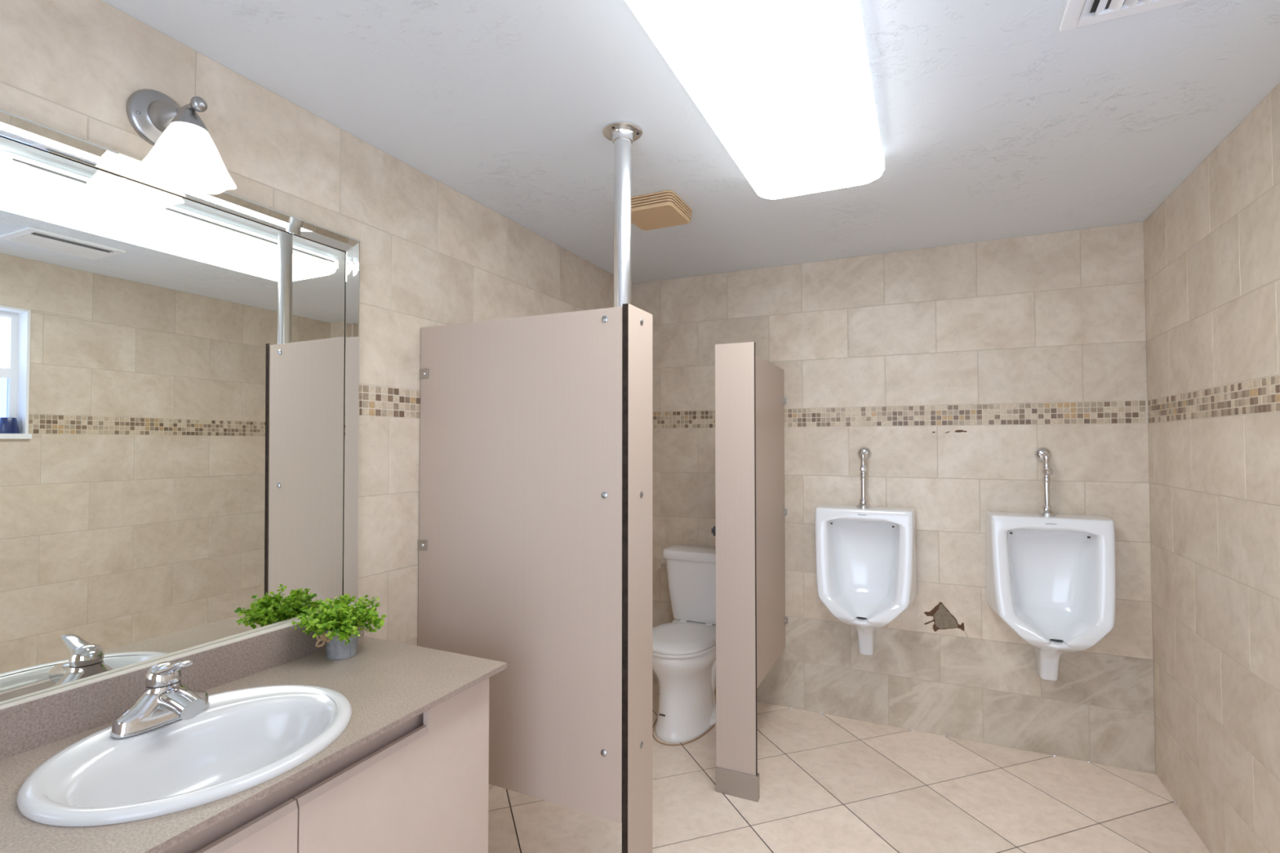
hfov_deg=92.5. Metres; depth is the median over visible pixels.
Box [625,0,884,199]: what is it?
ceiling light
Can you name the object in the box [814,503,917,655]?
urinal
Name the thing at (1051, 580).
urinal
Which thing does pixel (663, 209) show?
exhaust fan cover
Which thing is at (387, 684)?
countertop
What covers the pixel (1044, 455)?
valve
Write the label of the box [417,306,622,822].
partition panel
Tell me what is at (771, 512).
partition panel
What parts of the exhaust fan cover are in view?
plate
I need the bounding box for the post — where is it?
[602,120,642,306]
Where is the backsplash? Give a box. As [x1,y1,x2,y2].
[0,623,364,760]
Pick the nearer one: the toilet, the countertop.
the countertop
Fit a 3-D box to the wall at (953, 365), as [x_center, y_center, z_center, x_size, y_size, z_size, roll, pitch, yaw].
[1.124,0.316,3.309,2.557,2.440,0.122,-1,-2,25]
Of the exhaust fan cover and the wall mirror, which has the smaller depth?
the wall mirror
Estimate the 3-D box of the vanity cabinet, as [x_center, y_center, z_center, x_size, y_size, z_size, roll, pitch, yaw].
[-1.061,1.060,0.965,0.554,0.825,1.855,-1,-2,25]
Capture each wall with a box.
[0,0,613,791]
[631,221,1155,773]
[1143,82,1279,852]
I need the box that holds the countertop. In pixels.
[0,604,506,852]
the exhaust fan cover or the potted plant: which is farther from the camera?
the exhaust fan cover
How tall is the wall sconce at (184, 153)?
0.232 m
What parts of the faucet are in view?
lever handle, spout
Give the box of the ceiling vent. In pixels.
[1059,0,1191,31]
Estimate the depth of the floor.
2.45 m
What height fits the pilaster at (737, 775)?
1.864 m
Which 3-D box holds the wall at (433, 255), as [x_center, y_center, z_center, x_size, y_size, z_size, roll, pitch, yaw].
[-1.110,0.272,1.697,0.122,2.440,4.700,-1,-2,25]
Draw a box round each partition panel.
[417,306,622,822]
[755,355,787,688]
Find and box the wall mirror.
[0,107,360,704]
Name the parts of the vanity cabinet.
cabinet door, cabinet door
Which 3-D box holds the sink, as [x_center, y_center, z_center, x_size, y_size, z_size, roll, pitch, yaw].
[-0.870,0.703,1.233,0.488,0.164,0.548,-1,-2,25]
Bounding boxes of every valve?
[856,446,871,507]
[1034,447,1055,515]
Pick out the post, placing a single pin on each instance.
(622, 134)
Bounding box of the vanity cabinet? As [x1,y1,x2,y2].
[161,677,488,852]
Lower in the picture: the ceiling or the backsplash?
the backsplash
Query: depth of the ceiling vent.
1.39 m
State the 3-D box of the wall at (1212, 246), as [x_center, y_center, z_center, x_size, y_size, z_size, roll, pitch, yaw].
[1.312,0.242,0.561,0.122,2.440,4.700,-1,-2,25]
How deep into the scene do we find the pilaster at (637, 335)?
1.91 m
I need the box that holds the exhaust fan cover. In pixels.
[631,190,692,230]
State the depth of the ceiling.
1.79 m
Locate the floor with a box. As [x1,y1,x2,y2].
[488,682,1209,852]
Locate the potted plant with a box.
[291,593,386,660]
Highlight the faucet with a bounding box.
[110,660,209,738]
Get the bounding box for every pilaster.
[622,303,652,852]
[711,342,759,802]
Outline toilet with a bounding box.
[652,544,715,746]
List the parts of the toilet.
bowl, seat, seat lid, tank lid, tank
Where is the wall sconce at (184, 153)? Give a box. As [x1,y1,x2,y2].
[126,88,236,194]
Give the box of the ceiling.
[102,0,1279,284]
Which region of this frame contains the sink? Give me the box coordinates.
[17,684,351,826]
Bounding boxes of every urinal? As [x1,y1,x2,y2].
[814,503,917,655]
[985,511,1115,680]
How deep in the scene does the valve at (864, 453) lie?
3.13 m

